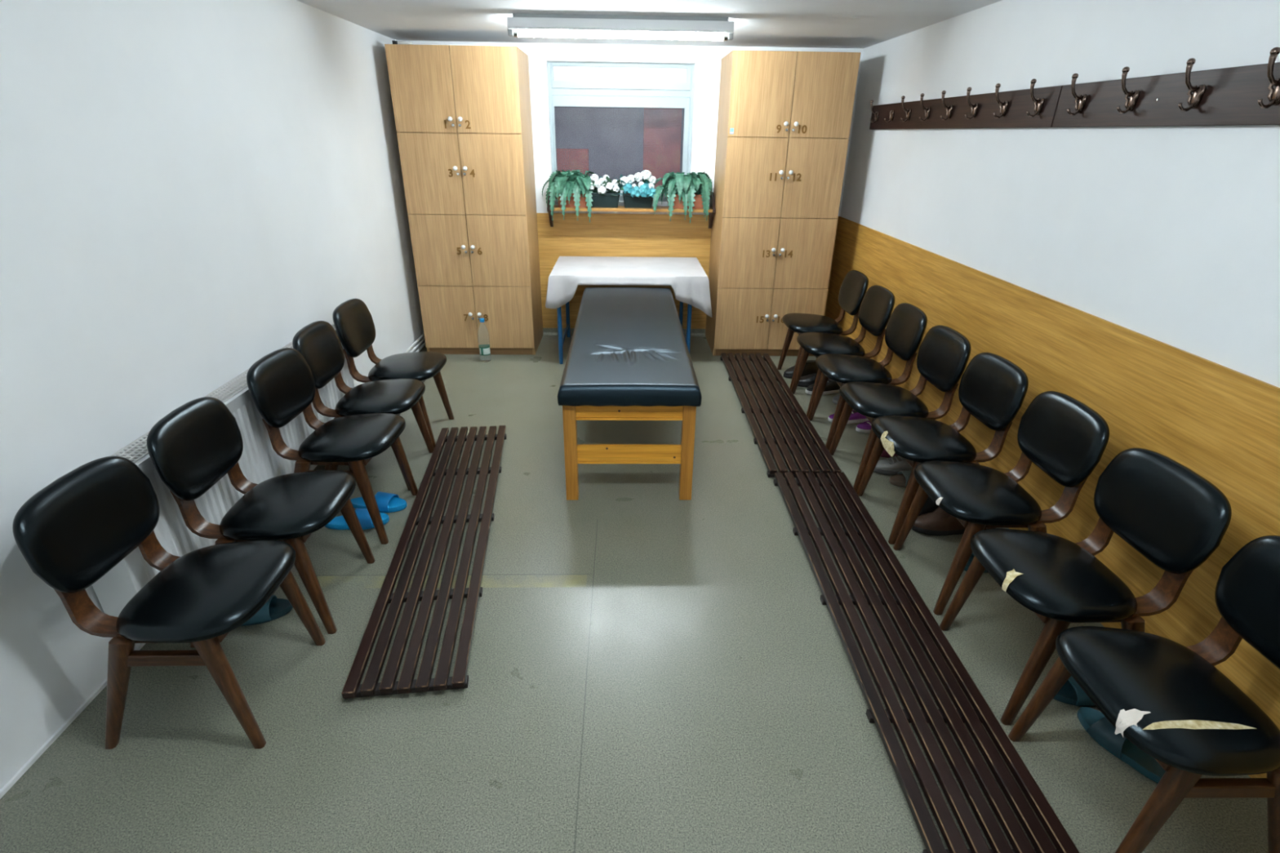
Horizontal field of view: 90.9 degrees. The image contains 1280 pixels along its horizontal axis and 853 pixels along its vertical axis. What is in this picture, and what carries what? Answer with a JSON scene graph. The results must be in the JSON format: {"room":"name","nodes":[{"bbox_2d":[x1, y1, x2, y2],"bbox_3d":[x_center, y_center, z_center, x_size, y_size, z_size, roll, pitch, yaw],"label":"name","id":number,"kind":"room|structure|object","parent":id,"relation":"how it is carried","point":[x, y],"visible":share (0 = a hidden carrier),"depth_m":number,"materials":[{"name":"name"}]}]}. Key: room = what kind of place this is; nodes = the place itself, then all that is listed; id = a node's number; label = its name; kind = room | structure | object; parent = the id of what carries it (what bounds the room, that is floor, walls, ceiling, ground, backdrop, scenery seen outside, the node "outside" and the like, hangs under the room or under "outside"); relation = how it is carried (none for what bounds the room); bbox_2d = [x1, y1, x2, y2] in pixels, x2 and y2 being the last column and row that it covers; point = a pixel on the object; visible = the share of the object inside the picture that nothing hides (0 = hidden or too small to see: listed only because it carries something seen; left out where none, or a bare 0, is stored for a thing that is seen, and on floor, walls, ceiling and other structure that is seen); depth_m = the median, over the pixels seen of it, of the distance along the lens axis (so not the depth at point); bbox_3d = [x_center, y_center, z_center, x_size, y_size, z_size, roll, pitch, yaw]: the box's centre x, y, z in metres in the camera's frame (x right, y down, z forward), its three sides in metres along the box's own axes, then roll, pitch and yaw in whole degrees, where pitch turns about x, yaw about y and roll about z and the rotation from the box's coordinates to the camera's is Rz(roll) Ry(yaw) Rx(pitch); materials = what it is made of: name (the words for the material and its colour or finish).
{"room":"changing room","nodes":[
{"label":"changing room","id":0,"kind":"room"},
{"bbox_2d":[0,0,425,790],"bbox_3d":[-1.689,-0.497,2.149,0.100,2.177,6.090,0,25,-1],"label":"wall","id":1,"kind":"structure","parent":0,"point":[188,188],"depth_m":2.09,"materials":[{"name":"white paint"}]},
{"bbox_2d":[0,643,146,799],"bbox_3d":[-1.649,0.466,2.601,0.008,0.012,5.890,0,25,-1],"label":"baseboard","id":2,"kind":"structure","parent":1,"relation":"attached to","point":[104,684],"depth_m":1.75,"materials":[{"name":"white plastic"}]},
{"bbox_2d":[92,324,354,617],"bbox_3d":[-1.579,0.069,2.599,0.122,0.533,1.672,0,25,-1],"label":"radiator","id":3,"kind":"object","parent":1,"relation":"attached to","point":[259,462],"visible":0.16,"depth_m":2.26,"materials":[{"name":"white metal"}]},
{"bbox_2d":[110,324,334,462],"bbox_3d":[-1.584,-0.169,2.488,0.101,0.007,1.667,0,25,-1],"label":"grille","id":4,"kind":"object","parent":3,"relation":"attached to","point":[136,451],"depth_m":2.35,"materials":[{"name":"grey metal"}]},
{"bbox_2d":[403,333,424,353],"bbox_3d":[-1.674,-0.463,4.363,0.018,0.018,1.870,0,25,-1],"label":"pipe","id":5,"kind":"object","parent":1,"relation":"attached to","point":[413,344],"visible":0.19,"depth_m":4.67,"materials":[{"name":"white metal"}]},
{"bbox_2d":[408,337,425,352],"bbox_3d":[-1.675,-0.430,4.379,0.018,0.018,1.870,0,25,-1],"label":"pipe","id":6,"kind":"object","parent":1,"relation":"attached to","point":[423,340],"visible":0.19,"depth_m":4.76,"materials":[{"name":"white metal"}]},
{"bbox_2d":[415,341,425,351],"bbox_3d":[-1.675,-0.397,4.394,0.018,0.018,1.870,0,25,-1],"label":"pipe","id":7,"kind":"object","parent":1,"relation":"attached to","point":[424,343],"visible":0.19,"depth_m":4.84,"materials":[{"name":"white metal"}]},
{"bbox_2d":[396,40,863,216],"bbox_3d":[-0.070,-1.788,4.959,3.477,2.177,0.220,0,25,-1],"label":"wall","id":8,"kind":"structure","parent":0,"point":[706,60],"depth_m":4.51,"materials":[{"name":"white paint"}]},
{"bbox_2d":[547,62,694,201],"bbox_3d":[-0.141,-2.207,4.762,1.059,0.940,0.079,0,25,-1],"label":"window","id":9,"kind":"structure","parent":8,"relation":"in","point":[571,84],"depth_m":4.63,"materials":[{"name":"white paint"}]},
{"bbox_2d":[542,328,705,336],"bbox_3d":[-0.084,-0.792,5.284,3.269,0.058,0.034,0,25,-1],"label":"baseboard","id":10,"kind":"structure","parent":8,"relation":"attached to","point":[546,331],"depth_m":5.28,"materials":[{"name":"wood"}]},
{"bbox_2d":[546,191,715,228],"bbox_3d":[-0.065,-1.639,4.785,1.254,0.270,0.205,0,25,-1],"label":"wall shelf","id":11,"kind":"object","parent":8,"relation":"attached to","point":[712,210],"visible":0.62,"depth_m":4.70,"materials":[{"name":"orange wood"}]},
{"bbox_2d":[542,169,599,222],"bbox_3d":[-0.514,-1.720,4.696,0.435,0.358,0.271,0,25,-1],"label":"potted fern","id":12,"kind":"object","parent":11,"relation":"on","point":[571,188],"visible":0.97,"depth_m":4.62,"materials":[{"name":"green plant"}]},
{"bbox_2d":[555,193,586,207],"bbox_3d":[-0.504,-1.712,4.747,0.245,0.100,0.150,0,25,-1],"label":"pot","id":13,"kind":"object","parent":12,"relation":"on","point":[583,203],"depth_m":4.69,"materials":[{"name":"brown ceramic"}]},
{"bbox_2d":[589,173,622,208],"bbox_3d":[-0.271,-1.763,4.702,0.273,0.236,0.198,0,25,-1],"label":"potted flower","id":14,"kind":"object","parent":11,"relation":"on","point":[606,196],"visible":0.95,"depth_m":4.66,"materials":[{"name":"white plant"}]},
{"bbox_2d":[614,169,657,208],"bbox_3d":[-0.023,-1.772,4.692,0.332,0.268,0.220,0,25,-1],"label":"potted flower","id":15,"kind":"object","parent":11,"relation":"on","point":[640,194],"visible":0.99,"depth_m":4.64,"materials":[{"name":"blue plant"}]},
{"bbox_2d":[652,171,712,222],"bbox_3d":[0.308,-1.722,4.718,0.459,0.355,0.267,0,25,-1],"label":"potted fern","id":16,"kind":"object","parent":11,"relation":"on","point":[690,191],"visible":1,"depth_m":4.65,"materials":[{"name":"green plant"}]},
{"bbox_2d":[666,193,703,208],"bbox_3d":[0.348,-1.710,4.769,0.300,0.100,0.150,0,25,-1],"label":"pot","id":17,"kind":"object","parent":16,"relation":"attached to","point":[678,203],"depth_m":4.71,"materials":[{"name":"brown ceramic"}]},
{"bbox_2d":[536,213,839,328],"bbox_3d":[-0.079,-1.238,5.092,3.269,0.918,0.010,0,25,-1],"label":"panelling","id":18,"kind":"object","parent":8,"relation":"attached to","point":[624,235],"visible":0.29,"depth_m":4.98,"materials":[{"name":"brown wood"}]},
{"bbox_2d":[0,335,1268,852],"bbox_3d":[-0.021,0.404,2.889,3.477,0.080,6.590,0,25,-1],"label":"floor","id":19,"kind":"structure","parent":0,"point":[650,669],"depth_m":1.87,"materials":[{"name":"plastic"}]},
{"bbox_2d":[12,456,325,749],"bbox_3d":[-1.245,0.465,1.755,0.481,0.739,0.409,0,25,-1],"label":"chair","id":20,"kind":"object","parent":19,"relation":"on","point":[76,529],"visible":1,"depth_m":1.64,"materials":[{"name":"black leather"}]},
{"bbox_2d":[146,396,375,634],"bbox_3d":[-1.243,0.282,2.147,0.481,0.739,0.409,0,25,-3],"label":"chair","id":21,"kind":"object","parent":19,"relation":"on","point":[199,442],"visible":0.98,"depth_m":2.04,"materials":[{"name":"black leather"}]},
{"bbox_2d":[240,595,293,626],"bbox_3d":[-1.358,0.634,2.186,0.265,0.066,0.114,-7,26,-16],"label":"slipper","id":22,"kind":"object","parent":19,"relation":"on","point":[274,608],"visible":0.35,"depth_m":2.19,"materials":[{"name":"teal rubber"}]},
{"bbox_2d":[246,347,417,544],"bbox_3d":[-1.242,0.061,2.620,0.481,0.739,0.409,1,25,0],"label":"chair","id":23,"kind":"object","parent":19,"relation":"on","point":[281,384],"visible":0.94,"depth_m":2.51,"materials":[{"name":"black leather"}]},
{"bbox_2d":[324,508,389,529],"bbox_3d":[-1.221,0.391,2.709,0.265,0.066,0.114,-3,25,-9],"label":"slipper","id":24,"kind":"object","parent":19,"relation":"on","point":[339,522],"visible":0.57,"depth_m":2.69,"materials":[{"name":"blue rubber"}]},
{"bbox_2d":[292,320,434,490],"bbox_3d":[-1.284,-0.117,3.000,0.481,0.739,0.409,0,25,-3],"label":"chair","id":25,"kind":"object","parent":19,"relation":"on","point":[318,342],"visible":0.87,"depth_m":2.90,"materials":[{"name":"black leather"}]},
{"bbox_2d":[350,491,407,512],"bbox_3d":[-1.184,0.332,2.837,0.265,0.066,0.114,3,25,4],"label":"slipper","id":26,"kind":"object","parent":19,"relation":"on","point":[386,502],"visible":0.7,"depth_m":2.82,"materials":[{"name":"blue rubber"}]},
{"bbox_2d":[332,298,453,448],"bbox_3d":[-1.300,-0.299,3.389,0.481,0.739,0.409,0,25,-1],"label":"chair","id":27,"kind":"object","parent":19,"relation":"on","point":[353,321],"visible":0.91,"depth_m":3.28,"materials":[{"name":"black leather"}]},
{"bbox_2d":[341,425,506,698],"bbox_3d":[-0.819,0.408,2.711,0.364,0.045,1.852,-2,25,-7],"label":"duckboard","id":28,"kind":"object","parent":19,"relation":"on","point":[371,686],"visible":1,"depth_m":2.32,"materials":[{"name":"black wood"}]},
{"bbox_2d":[384,40,542,355],"bbox_3d":[-1.199,-1.578,4.575,0.815,2.054,0.581,0,25,-1],"label":"tall cabinet","id":29,"kind":"object","parent":19,"relation":"on","point":[463,113],"depth_m":4.30,"materials":[{"name":"brown wood"}]},
{"bbox_2d":[412,43,511,46],"bbox_3d":[-1.127,-2.481,4.134,0.610,0.009,0.400,0,25,-1],"label":"cardboard sheet","id":30,"kind":"object","parent":29,"relation":"on","point":[412,43],"visible":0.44,"depth_m":3.95,"materials":[{"name":"white"}]},
{"bbox_2d":[478,317,491,362],"bbox_3d":[-1.140,-0.632,4.596,0.078,0.323,0.078,0,25,-1],"label":"water bottle","id":31,"kind":"object","parent":19,"relation":"on","point":[483,335],"visible":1,"depth_m":4.57,"materials":[{"name":"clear plastic"}]},
{"bbox_2d":[556,301,692,364],"bbox_3d":[-0.090,-0.899,4.820,1.045,0.645,0.715,0,25,-1],"label":"side table","id":32,"kind":"object","parent":19,"relation":"on","point":[561,340],"visible":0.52,"depth_m":4.58,"materials":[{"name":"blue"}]},
{"bbox_2d":[545,256,711,317],"bbox_3d":[-0.083,-1.059,4.724,1.184,0.285,0.784,0,25,-1],"label":"tablecloth","id":33,"kind":"object","parent":32,"relation":"on","point":[689,281],"visible":1,"depth_m":4.41,"materials":[{"name":"white fabric"}]},
{"bbox_2d":[557,287,701,500],"bbox_3d":[-0.068,-0.307,3.626,0.612,0.584,1.888,0,25,-1],"label":"massage table","id":34,"kind":"object","parent":19,"relation":"on","point":[628,358],"visible":1,"depth_m":2.85,"materials":[{"name":"black leather"}]},
{"bbox_2d":[720,352,841,477],"bbox_3d":[0.805,-0.150,3.953,0.367,0.045,1.832,0,25,-1],"label":"duckboard","id":35,"kind":"object","parent":19,"relation":"on","point":[815,439],"visible":0.87,"depth_m":3.67,"materials":[{"name":"black wood"}]},
{"bbox_2d":[705,49,861,355],"bbox_3d":[0.976,-1.562,4.636,0.812,2.028,0.581,0,25,-1],"label":"tall cabinet","id":36,"kind":"object","parent":19,"relation":"on","point":[779,177],"visible":0.94,"depth_m":4.34,"materials":[{"name":"brown wood"}]},
{"bbox_2d":[729,128,733,133],"bbox_3d":[0.608,-1.954,4.162,0.024,0.034,0.002,0,25,-1],"label":"sticker","id":37,"kind":"object","parent":36,"relation":"attached to","point":[731,130],"visible":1,"depth_m":4.16,"materials":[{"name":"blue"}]},
{"bbox_2d":[783,360,817,378],"bbox_3d":[1.141,-0.406,4.443,0.270,0.102,0.105,-6,26,-15],"label":"sneaker","id":38,"kind":"object","parent":19,"relation":"on","point":[811,367],"visible":0.61,"depth_m":4.42,"materials":[{"name":"black fabric"}]},
{"bbox_2d":[797,373,829,387],"bbox_3d":[1.181,-0.321,4.280,0.270,0.086,0.105,2,25,3],"label":"sneaker","id":39,"kind":"object","parent":19,"relation":"on","point":[805,381],"visible":0.3,"depth_m":4.25,"materials":[{"name":"black fabric"}]},
{"bbox_2d":[777,270,868,389],"bbox_3d":[1.215,-0.669,4.256,0.481,0.739,0.409,0,25,-1],"label":"chair","id":40,"kind":"object","parent":19,"relation":"on","point":[853,289],"visible":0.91,"depth_m":4.15,"materials":[{"name":"black leather"}]},
{"bbox_2d":[805,378,839,395],"bbox_3d":[1.228,-0.271,4.167,0.270,0.093,0.105,-4,26,-11],"label":"sneaker","id":41,"kind":"object","parent":19,"relation":"on","point":[832,387],"visible":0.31,"depth_m":4.14,"materials":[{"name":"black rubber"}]},
{"bbox_2d":[832,395,839,404],"bbox_3d":[1.363,-0.186,3.989,0.270,0.093,0.105,4,25,8],"label":"sneaker","id":42,"kind":"object","parent":19,"relation":"on","point":[835,399],"visible":0.17,"depth_m":4.00,"materials":[{"name":"grey rubber"}]},
{"bbox_2d":[791,284,895,417],"bbox_3d":[1.212,-0.473,3.836,0.481,0.739,0.409,0,25,-2],"label":"chair","id":43,"kind":"object","parent":19,"relation":"on","point":[877,305],"visible":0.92,"depth_m":3.73,"materials":[{"name":"black leather"}]},
{"bbox_2d":[827,409,868,424],"bbox_3d":[1.258,-0.067,3.760,0.270,0.069,0.105,-2,25,-6],"label":"sneaker","id":44,"kind":"object","parent":19,"relation":"on","point":[855,417],"visible":0.32,"depth_m":3.73,"materials":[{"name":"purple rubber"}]},
{"bbox_2d":[855,420,871,433],"bbox_3d":[1.381,-0.014,3.650,0.270,0.069,0.105,-5,26,-12],"label":"sneaker","id":45,"kind":"object","parent":19,"relation":"on","point":[864,427],"visible":0.3,"depth_m":3.62,"materials":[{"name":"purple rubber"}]},
{"bbox_2d":[808,302,927,449],"bbox_3d":[1.218,-0.292,3.448,0.481,0.739,0.409,0,25,-1],"label":"chair","id":46,"kind":"object","parent":19,"relation":"on","point":[906,326],"visible":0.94,"depth_m":3.34,"materials":[{"name":"black leather"}]},
{"bbox_2d":[880,448,898,457],"bbox_3d":[1.383,0.116,3.369,0.270,0.072,0.105,0,25,-1],"label":"sneaker","id":47,"kind":"object","parent":19,"relation":"on","point":[885,454],"visible":0.03,"depth_m":3.33,"materials":[{"name":"red fabric"}]},
{"bbox_2d":[873,456,912,475],"bbox_3d":[1.318,0.187,3.196,0.270,0.088,0.105,1,25,0],"label":"sneaker","id":48,"kind":"object","parent":19,"relation":"on","point":[892,465],"visible":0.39,"depth_m":3.17,"materials":[{"name":"grey fabric"}]},
{"bbox_2d":[828,324,971,492],"bbox_3d":[1.227,-0.105,3.048,0.481,0.739,0.409,0,25,-2],"label":"chair","id":49,"kind":"object","parent":19,"relation":"on","point":[944,353],"visible":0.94,"depth_m":2.94,"materials":[{"name":"black leather"}]},
{"bbox_2d":[888,470,911,488],"bbox_3d":[1.360,0.250,3.088,0.265,0.066,0.114,1,25,0],"label":"sandal","id":50,"kind":"object","parent":19,"relation":"on","point":[901,478],"visible":0.5,"depth_m":3.08,"materials":[{"name":"brown"}]},
{"bbox_2d":[773,471,1079,852],"bbox_3d":[0.843,0.632,2.280,0.360,0.045,1.840,0,25,-1],"label":"duckboard","id":51,"kind":"object","parent":19,"relation":"on","point":[894,713],"visible":1,"depth_m":1.87,"materials":[{"name":"black wood"}]},
{"bbox_2d":[918,496,938,515],"bbox_3d":[1.297,0.330,2.809,0.270,0.156,0.105,-1,25,-4],"label":"boot","id":52,"kind":"object","parent":19,"relation":"on","point":[930,505],"visible":0.02,"depth_m":2.78,"materials":[{"name":"brown leather"}]},
{"bbox_2d":[911,506,965,536],"bbox_3d":[1.315,0.382,2.709,0.270,0.146,0.105,1,25,0],"label":"boot","id":53,"kind":"object","parent":19,"relation":"on","point":[939,522],"visible":0.48,"depth_m":2.69,"materials":[{"name":"brown leather"}]},
{"bbox_2d":[856,352,1028,544],"bbox_3d":[1.248,0.071,2.673,0.483,0.739,0.409,0,25,-3],"label":"chair","id":54,"kind":"object","parent":19,"relation":"on","point":[993,388],"visible":0.97,"depth_m":2.57,"materials":[{"name":"black leather"}]},
{"bbox_2d":[964,551,988,573],"bbox_3d":[1.390,0.521,2.509,0.265,0.066,0.114,-4,26,-11],"label":"slipper","id":55,"kind":"object","parent":19,"relation":"on","point":[972,555],"visible":0.05,"depth_m":2.49,"materials":[{"name":"teal rubber"}]},
{"bbox_2d":[893,391,1109,615],"bbox_3d":[1.265,0.254,2.282,0.481,0.739,0.409,0,25,-1],"label":"chair","id":56,"kind":"object","parent":19,"relation":"on","point":[1058,433],"visible":0.98,"depth_m":2.17,"materials":[{"name":"black leather"}]},
{"bbox_2d":[1053,675,1095,706],"bbox_3d":[1.379,0.793,1.927,0.265,0.066,0.114,0,25,-1],"label":"slipper","id":57,"kind":"object","parent":19,"relation":"on","point":[1071,693],"visible":0.25,"depth_m":1.90,"materials":[{"name":"teal rubber"}]},
{"bbox_2d":[939,448,1231,725],"bbox_3d":[1.262,0.448,1.868,0.481,0.739,0.409,0,25,-2],"label":"chair","id":58,"kind":"object","parent":19,"relation":"on","point":[1173,516],"visible":0.99,"depth_m":1.76,"materials":[{"name":"black leather"}]},
{"bbox_2d":[1076,706,1165,783],"bbox_3d":[1.359,0.875,1.752,0.114,0.066,0.265,-10,27,-21],"label":"slipper","id":59,"kind":"object","parent":19,"relation":"on","point":[1095,723],"visible":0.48,"depth_m":1.74,"materials":[{"name":"teal rubber"}]},
{"bbox_2d":[1008,535,1279,852],"bbox_3d":[1.267,0.635,1.466,0.481,0.739,0.409,0,25,-1],"label":"chair","id":60,"kind":"object","parent":19,"relation":"on","point":[1168,698],"visible":1,"depth_m":1.41,"materials":[{"name":"black leather"}]},
{"bbox_2d":[297,0,1001,48],"bbox_3d":[0.011,-1.512,1.800,3.477,0.100,6.240,0,25,-1],"label":"ceiling","id":61,"kind":"structure","parent":0,"point":[817,24],"depth_m":3.31,"materials":[{"name":"white paint"}]},
{"bbox_2d":[506,13,734,40],"bbox_3d":[-0.101,-2.137,3.371,1.212,0.100,0.081,0,25,-1],"label":"ceiling lamp","id":62,"kind":"object","parent":61,"relation":"attached to","point":[538,25],"visible":1,"depth_m":3.34,"materials":[{"name":"grey plastic"}]},
{"bbox_2d":[840,0,1279,387],"bbox_3d":[1.687,-0.490,2.236,0.100,2.177,6.090,0,25,-1],"label":"wall","id":63,"kind":"structure","parent":0,"point":[1170,235],"depth_m":2.25,"materials":[{"name":"white paint"}]},
{"bbox_2d":[869,78,1062,128],"bbox_3d":[1.567,-1.680,3.345,0.087,0.174,2.020,0,25,-1],"label":"hook rail","id":64,"kind":"object","parent":63,"relation":"attached to","point":[1033,107],"visible":1,"depth_m":2.97,"materials":[{"name":"brown wood"}]},
{"bbox_2d":[825,217,1279,777],"bbox_3d":[1.626,0.039,2.483,0.010,0.968,5.890,0,25,-1],"label":"panelling","id":65,"kind":"object","parent":63,"relation":"attached to","point":[1223,425],"visible":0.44,"depth_m":2.14,"materials":[{"name":"brown wood"}]},
{"bbox_2d":[838,216,1279,391],"bbox_3d":[1.630,-0.402,2.277,0.010,0.005,5.890,0,25,-1],"label":"trim","id":66,"kind":"structure","parent":63,"relation":"attached to","point":[1213,363],"depth_m":2.17,"materials":[{"name":"brown wood"}]},
{"bbox_2d":[1052,46,1279,127],"bbox_3d":[1.608,-0.913,1.706,0.087,0.174,1.590,0,25,-1],"label":"hook rail","id":67,"kind":"object","parent":63,"relation":"attached to","point":[1247,95],"visible":1,"depth_m":1.89,"materials":[{"name":"brown wood"}]},
{"label":"outside","id":68,"kind":"structure","parent":0,"visible":0},
{"bbox_2d":[555,106,684,189],"bbox_3d":[-0.130,-2.498,5.222,2.800,2.000,0.060,0,25,-1],"label":"wall","id":69,"kind":"structure","parent":68,"point":[607,109],"depth_m":5.22,"materials":[{"name":"grey paint"}]},
{"bbox_2d":[556,148,588,174],"bbox_3d":[-0.595,-2.031,5.365,0.320,0.620,0.045,0,25,-1],"label":"panel","id":70,"kind":"object","parent":69,"relation":"attached to","point":[562,150],"visible":0.07,"depth_m":5.25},
{"bbox_2d":[643,107,681,189],"bbox_3d":[0.182,-2.184,5.313,0.310,0.960,0.045,0,25,-1],"label":"panel","id":71,"kind":"object","parent":69,"relation":"attached to","point":[650,125],"visible":0.29,"depth_m":5.20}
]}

